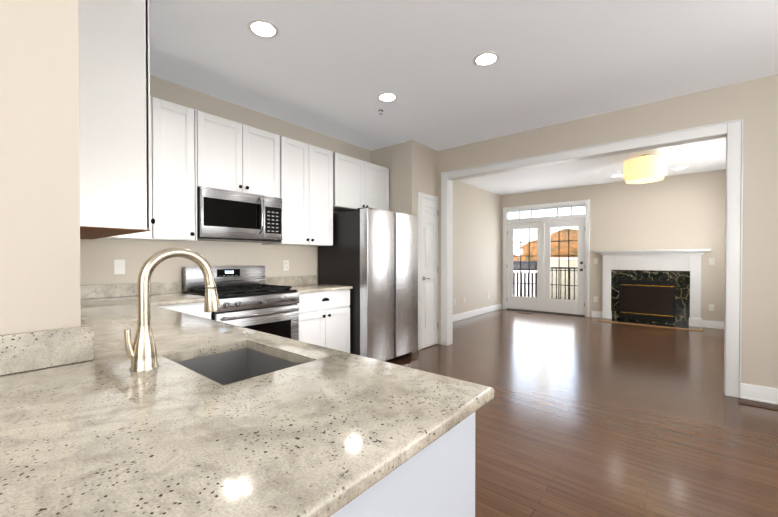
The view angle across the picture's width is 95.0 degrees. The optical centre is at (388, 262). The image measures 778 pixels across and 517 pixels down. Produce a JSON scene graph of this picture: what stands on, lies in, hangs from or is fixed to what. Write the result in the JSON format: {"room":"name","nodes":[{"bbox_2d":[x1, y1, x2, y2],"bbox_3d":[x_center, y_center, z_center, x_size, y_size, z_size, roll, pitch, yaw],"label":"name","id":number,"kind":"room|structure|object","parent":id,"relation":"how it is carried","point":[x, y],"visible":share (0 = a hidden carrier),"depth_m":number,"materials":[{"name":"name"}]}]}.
{"room":"kitchen","nodes":[
{"label":"kitchen","id":0,"kind":"room"},
{"bbox_2d":[0,0,80,375],"bbox_3d":[-1.809,-0.175,1.589,2.080,2.750,0.320,0,1,40],"label":"wall","id":1,"kind":"structure","parent":0,"point":[40,289],"depth_m":0.98,"materials":[{"name":"beige paint"}]},
{"bbox_2d":[0,323,95,374],"bbox_3d":[-1.181,0.241,0.695,0.026,0.102,0.946,0,1,40],"label":"backsplash","id":2,"kind":"structure","parent":1,"relation":"attached to","point":[26,351],"depth_m":0.97,"materials":[{"name":"beige stone"}]},
{"bbox_2d":[78,319,87,326],"bbox_3d":[-1.447,0.234,1.518,1.433,0.102,0.022,0,1,40],"label":"backsplash","id":3,"kind":"structure","parent":1,"relation":"attached to","point":[82,320],"depth_m":1.70,"materials":[{"name":"beige stone"}]},
{"bbox_2d":[80,232,113,239],"bbox_3d":[-1.893,-0.793,2.130,0.532,1.244,0.406,0,1,40],"label":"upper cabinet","id":4,"kind":"object","parent":1,"relation":"attached to","point":[87,237],"depth_m":2.45,"materials":[{"name":"white"}]},
{"bbox_2d":[78,0,153,235],"bbox_3d":[-1.574,-0.790,1.865,0.538,1.244,0.406,0,1,40],"label":"upper cabinet","id":5,"kind":"object","parent":1,"relation":"attached to","point":[149,164],"depth_m":1.74,"materials":[{"name":"white wood"}]},
{"bbox_2d":[80,75,500,314],"bbox_3d":[-0.476,-0.206,4.935,0.150,2.750,10.070,0,1,40],"label":"wall","id":6,"kind":"structure","parent":0,"point":[476,245],"depth_m":3.94,"materials":[{"name":"beige paint"}]},
{"bbox_2d":[114,260,124,273],"bbox_3d":[-2.130,0.038,2.820,0.013,0.116,0.072,0,1,40],"label":"electrical outlet","id":7,"kind":"object","parent":6,"relation":"attached to","point":[119,266],"visible":1,"depth_m":2.82,"materials":[{"name":"white plastic"}]},
{"bbox_2d":[114,97,165,240],"bbox_3d":[-1.992,-0.713,2.711,0.350,1.074,0.352,0,1,40],"label":"upper cabinet","id":8,"kind":"object","parent":6,"relation":"attached to","point":[159,233],"depth_m":2.72,"materials":[{"name":"white wood"}]},
{"bbox_2d":[154,101,197,241],"bbox_3d":[-1.816,-0.715,2.922,0.350,1.074,0.320,0,1,40],"label":"upper cabinet","id":9,"kind":"object","parent":6,"relation":"attached to","point":[181,121],"depth_m":2.85,"materials":[{"name":"white wood"}]},
{"bbox_2d":[80,275,315,298],"bbox_3d":[-1.689,0.217,3.339,0.022,0.102,2.512,0,1,40],"label":"backsplash","id":10,"kind":"structure","parent":6,"relation":"attached to","point":[105,291],"depth_m":2.82,"materials":[{"name":"beige stone"}]},
{"bbox_2d":[198,111,281,197],"bbox_3d":[-1.461,-0.942,3.346,0.350,0.628,0.782,0,1,40],"label":"upper cabinet","id":11,"kind":"object","parent":6,"relation":"attached to","point":[233,156],"depth_m":3.20,"materials":[{"name":"white wood"}]},
{"bbox_2d":[197,186,281,242],"bbox_3d":[-1.423,-0.410,3.310,0.462,0.424,0.760,0,1,40],"label":"microwave","id":12,"kind":"object","parent":11,"relation":"attached to","point":[228,216],"visible":0.98,"depth_m":3.14,"materials":[{"name":"silver metal"}]},
{"bbox_2d":[283,260,288,270],"bbox_3d":[-1.153,0.038,3.998,0.008,0.116,0.072,0,1,40],"label":"electrical outlet","id":13,"kind":"object","parent":6,"relation":"attached to","point":[285,265],"visible":1,"depth_m":3.99,"materials":[{"name":"white plastic"}]},
{"bbox_2d":[262,136,333,245],"bbox_3d":[-1.010,-0.724,3.891,0.350,1.074,0.751,0,1,40],"label":"upper cabinet","id":14,"kind":"object","parent":6,"relation":"attached to","point":[307,169],"depth_m":3.78,"materials":[{"name":"white wood"}]},
{"bbox_2d":[334,152,388,211],"bbox_3d":[-0.442,-0.958,4.571,0.350,0.619,0.975,0,1,40],"label":"upper cabinet","id":15,"kind":"object","parent":6,"relation":"attached to","point":[358,183],"depth_m":4.40,"materials":[{"name":"white wood"}]},
{"bbox_2d":[453,303,501,321],"bbox_3d":[1.484,1.084,7.166,0.023,0.130,3.910,0,1,40],"label":"baseboard","id":16,"kind":"structure","parent":6,"relation":"attached to","point":[468,314],"depth_m":7.62,"materials":[{"name":"white wood"}]},
{"bbox_2d":[371,140,436,351],"bbox_3d":[0.216,-0.207,5.087,0.720,2.750,0.610,0,1,40],"label":"wall","id":17,"kind":"structure","parent":0,"point":[411,165],"depth_m":4.77,"materials":[{"name":"beige paint"}]},
{"bbox_2d":[417,192,437,350],"bbox_3d":[0.538,0.122,4.897,0.019,2.095,0.492,0,1,40],"label":"door frame","id":18,"kind":"structure","parent":17,"relation":"attached to","point":[423,195],"depth_m":4.73,"materials":[{"name":"white wood"}]},
{"bbox_2d":[421,197,437,348],"bbox_3d":[0.575,0.146,4.901,0.070,2.023,0.418,0,1,40],"label":"pantry door","id":19,"kind":"structure","parent":17,"relation":"in","point":[429,261],"depth_m":4.91,"materials":[{"name":"white wood"}]},
{"bbox_2d":[149,0,777,195],"bbox_3d":[1.484,-1.616,3.291,5.350,0.100,10.070,0,1,40],"label":"ceiling","id":20,"kind":"structure","parent":0,"point":[332,68],"depth_m":2.79,"materials":[{"name":"white paint"}]},
{"bbox_2d":[247,19,278,38],"bbox_3d":[-0.840,-1.554,2.382,0.200,0.007,0.200,0,1,40],"label":"recessed light","id":21,"kind":"object","parent":20,"relation":"in","point":[262,28],"visible":1,"depth_m":2.37,"materials":[{"name":"white plastic"}]},
{"bbox_2d":[377,92,397,101],"bbox_3d":[-0.016,-1.563,3.388,0.200,0.007,0.200,0,1,40],"label":"recessed light","id":22,"kind":"object","parent":20,"relation":"in","point":[387,97],"visible":1,"depth_m":3.38,"materials":[{"name":"white"}]},
{"bbox_2d":[473,51,499,66],"bbox_3d":[0.747,-1.558,2.741,0.200,0.007,0.200,0,1,40],"label":"recessed light","id":23,"kind":"object","parent":20,"relation":"in","point":[489,58],"visible":1,"depth_m":2.73,"materials":[{"name":"white"}]},
{"bbox_2d":[623,154,666,183],"bbox_3d":[3.793,-1.397,5.294,0.530,0.375,0.530,0,1,40],"label":"drum pendant light","id":24,"kind":"object","parent":20,"relation":"hanging from","point":[645,168],"visible":1,"depth_m":5.11,"materials":[{"name":"yellow fabric"}]},
{"bbox_2d":[673,166,687,169],"bbox_3d":[4.919,-1.587,6.021,0.200,0.007,0.200,0,1,40],"label":"recessed light","id":25,"kind":"object","parent":20,"relation":"in","point":[682,167],"visible":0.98,"depth_m":5.99,"materials":[{"name":"white"}]},
{"bbox_2d":[501,195,504,308],"bbox_3d":[2.801,-0.240,8.679,0.100,2.750,0.120,0,1,40],"label":"wall","id":26,"kind":"structure","parent":0,"point":[502,201],"depth_m":8.65,"materials":[{"name":"beige paint"}]},
{"bbox_2d":[385,309,777,516],"bbox_3d":[1.484,1.234,3.317,5.350,0.100,10.070,0,1,40],"label":"floor","id":27,"kind":"structure","parent":0,"point":[579,416],"depth_m":2.65,"materials":[{"name":"brown wood"}]},
{"bbox_2d":[183,265,298,340],"bbox_3d":[-1.312,0.597,3.227,0.700,1.115,0.765,0,1,40],"label":"range","id":28,"kind":"object","parent":27,"relation":"on","point":[249,298],"visible":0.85,"depth_m":3.14,"materials":[{"name":"grey metal"}]},
{"bbox_2d":[272,291,349,350],"bbox_3d":[-0.886,0.736,3.842,0.620,0.885,0.707,0,1,40],"label":"base cabinet","id":29,"kind":"object","parent":27,"relation":"on","point":[324,316],"depth_m":3.65,"materials":[{"name":"wood"}]},
{"bbox_2d":[290,283,351,294],"bbox_3d":[-0.876,0.279,3.830,0.645,0.030,0.717,0,1,40],"label":"countertop","id":30,"kind":"structure","parent":29,"relation":"on","point":[303,288],"depth_m":3.72,"materials":[{"name":"beige stone"}]},
{"bbox_2d":[318,207,417,360],"bbox_3d":[-0.242,0.290,4.409,0.820,1.767,0.935,0,1,40],"label":"fridge","id":31,"kind":"object","parent":27,"relation":"on","point":[370,256],"visible":0.67,"depth_m":4.02,"materials":[{"name":"grey metal"}]},
{"bbox_2d":[340,419,474,516],"bbox_3d":[-0.138,0.764,0.762,0.438,0.885,0.526,0,1,40],"label":"base cabinet","id":32,"kind":"object","parent":27,"relation":"on","point":[440,483],"depth_m":0.69,"materials":[{"name":"wood"}]},
{"bbox_2d":[81,295,135,306],"bbox_3d":[-1.926,0.290,2.568,0.645,0.030,1.022,0,1,40],"label":"countertop","id":33,"kind":"structure","parent":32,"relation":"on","point":[115,299],"depth_m":2.50,"materials":[{"name":"beige stone"}]},
{"bbox_2d":[0,363,271,516],"bbox_3d":[-0.795,0.310,0.361,0.996,0.030,0.924,0,1,40],"label":"countertop","id":34,"kind":"structure","parent":32,"relation":"on","point":[72,444],"depth_m":0.53,"materials":[{"name":"beige stone"}]},
{"bbox_2d":[81,303,493,516],"bbox_3d":[-0.880,0.301,1.401,2.457,0.030,0.566,0,1,40],"label":"countertop","id":35,"kind":"structure","parent":32,"relation":"on","point":[314,438],"depth_m":0.70,"materials":[{"name":"beige stone"}]},
{"bbox_2d":[120,247,220,370],"bbox_3d":[-0.619,0.123,1.035,0.068,0.333,0.246,0,1,40],"label":"faucet","id":36,"kind":"object","parent":35,"relation":"on","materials":[{"name":"gold metal"}]},
{"bbox_2d":[172,343,307,382],"bbox_3d":[-0.460,0.415,1.082,0.430,0.216,0.300,0,1,40],"label":"sink","id":37,"kind":"object","parent":35,"relation":"in","point":[225,364],"depth_m":1.25,"materials":[{"name":"grey metal"}]},
{"bbox_2d":[594,249,710,330],"bbox_3d":[4.812,0.461,6.638,1.750,1.385,0.450,0,1,40],"label":"fireplace","id":38,"kind":"object","parent":27,"relation":"on","point":[658,288],"visible":1,"depth_m":6.71,"materials":[{"name":"white wood"}]},
{"bbox_2d":[738,399,777,410],"bbox_3d":[3.108,1.184,2.915,0.360,0.006,0.110,0,1,40],"label":"floor vent","id":39,"kind":"object","parent":27,"relation":"in","point":[760,405],"visible":1,"depth_m":2.95,"materials":[{"name":"brown"}]},
{"bbox_2d":[437,74,777,388],"bbox_3d":[2.153,-0.197,3.951,5.150,2.750,0.120,0,1,40],"label":"wall","id":40,"kind":"structure","parent":0,"point":[754,104],"depth_m":3.10,"materials":[{"name":"beige paint"}]},
{"bbox_2d":[441,119,743,397],"bbox_3d":[1.946,-0.036,4.119,3.030,2.425,0.164,0,1,40],"label":"door frame","id":41,"kind":"structure","parent":40,"relation":"attached to","point":[731,132],"depth_m":3.28,"materials":[{"name":"white wood"}]},
{"bbox_2d":[741,383,777,404],"bbox_3d":[3.514,1.124,2.736,1.187,0.130,0.023,0,1,40],"label":"baseboard","id":42,"kind":"structure","parent":40,"relation":"attached to","point":[759,393],"depth_m":3.03,"materials":[{"name":"white wood"}]},
{"bbox_2d":[505,169,725,321],"bbox_3d":[4.454,-0.228,7.304,4.200,2.750,0.120,0,1,40],"label":"wall","id":43,"kind":"structure","parent":0,"point":[684,211],"depth_m":6.69,"materials":[{"name":"beige paint"}]},
{"bbox_2d":[506,204,584,316],"bbox_3d":[3.500,-0.058,8.066,1.752,2.396,0.162,0,1,40],"label":"door unit","id":44,"kind":"structure","parent":43,"relation":"in","point":[542,302],"depth_m":8.02,"materials":[{"name":"white wood"}]},
{"bbox_2d":[503,199,589,316],"bbox_3d":[3.471,-0.085,8.032,1.862,2.451,0.019,0,1,40],"label":"door frame","id":45,"kind":"structure","parent":43,"relation":"attached to","point":[587,255],"depth_m":7.56,"materials":[{"name":"white wood"}]},
{"bbox_2d":[592,311,600,317],"bbox_3d":[4.293,1.082,7.357,0.200,0.130,0.023,0,1,40],"label":"baseboard","id":46,"kind":"structure","parent":43,"relation":"attached to","point":[596,314],"depth_m":7.36,"materials":[{"name":"white wood"}]},
{"bbox_2d":[709,304,713,310],"bbox_3d":[5.643,0.797,6.241,0.072,0.116,0.008,0,1,40],"label":"electrical outlet","id":47,"kind":"object","parent":43,"relation":"attached to","point":[711,307],"visible":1,"depth_m":6.24,"materials":[{"name":"white plastic"}]},
{"bbox_2d":[709,258,714,264],"bbox_3d":[5.641,-0.013,6.231,0.072,0.116,0.013,0,1,40],"label":"light switch","id":48,"kind":"object","parent":43,"relation":"attached to","point":[711,261],"visible":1,"depth_m":6.23,"materials":[{"name":"white plastic"}]},
{"bbox_2d":[702,320,723,328],"bbox_3d":[5.780,1.093,6.119,0.630,0.130,0.023,0,1,40],"label":"baseboard","id":49,"kind":"structure","parent":43,"relation":"attached to","point":[713,324],"depth_m":6.22,"materials":[{"name":"white wood"}]},
{"label":"outside","id":50,"kind":"structure","parent":0,"visible":0},
{"bbox_3d":[5.325,1.215,8.678,8.000,0.120,3.075,0,1,40],"label":"deck","id":51,"kind":"object","parent":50,"visible":0},
{"bbox_2d":[513,261,536,296],"bbox_3d":[3.901,0.556,10.165,0.660,1.170,0.500,0,1,40],"label":"outdoor grill","id":52,"kind":"object","parent":51,"relation":"on","point":[532,264],"depth_m":9.95,"materials":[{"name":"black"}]},
{"bbox_2d":[513,270,536,296],"bbox_3d":[2.668,0.642,10.639,3.400,0.850,0.050,0,1,40],"label":"railing","id":53,"kind":"object","parent":51,"relation":"on","point":[524,271],"depth_m":9.72,"materials":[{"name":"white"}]},
{"bbox_2d":[550,257,577,299],"bbox_3d":[5.522,0.521,8.595,3.600,1.270,0.580,0,1,40],"label":"fence","id":54,"kind":"object","parent":51,"relation":"on","point":[564,281],"depth_m":9.42,"materials":[{"name":"white wood"}]},
{"bbox_3d":[16.570,4.083,25.350,60.000,0.200,36.700,0,1,40],"label":"lawn","id":55,"kind":"structure","parent":50,"visible":0},
{"bbox_2d":[513,247,522,260],"bbox_3d":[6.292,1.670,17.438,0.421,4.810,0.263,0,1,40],"label":"tree","id":56,"kind":"object","parent":55,"relation":"on","point":[517,254],"depth_m":17.38,"materials":[{"name":"grey plant"}]},
{"bbox_2d":[513,238,555,260],"bbox_3d":[10.085,1.548,22.312,6.417,6.621,5.905,0,1,40],"label":"tree","id":57,"kind":"object","parent":55,"relation":"on","point":[524,255],"depth_m":21.57,"materials":[{"name":"orange plant"}]},
{"bbox_2d":[524,228,577,260],"bbox_3d":[9.115,1.984,22.432,8.082,8.034,7.093,0,1,40],"label":"tree","id":58,"kind":"object","parent":55,"relation":"on","point":[554,245],"depth_m":20.17,"materials":[{"name":"orange plant"}]}
]}

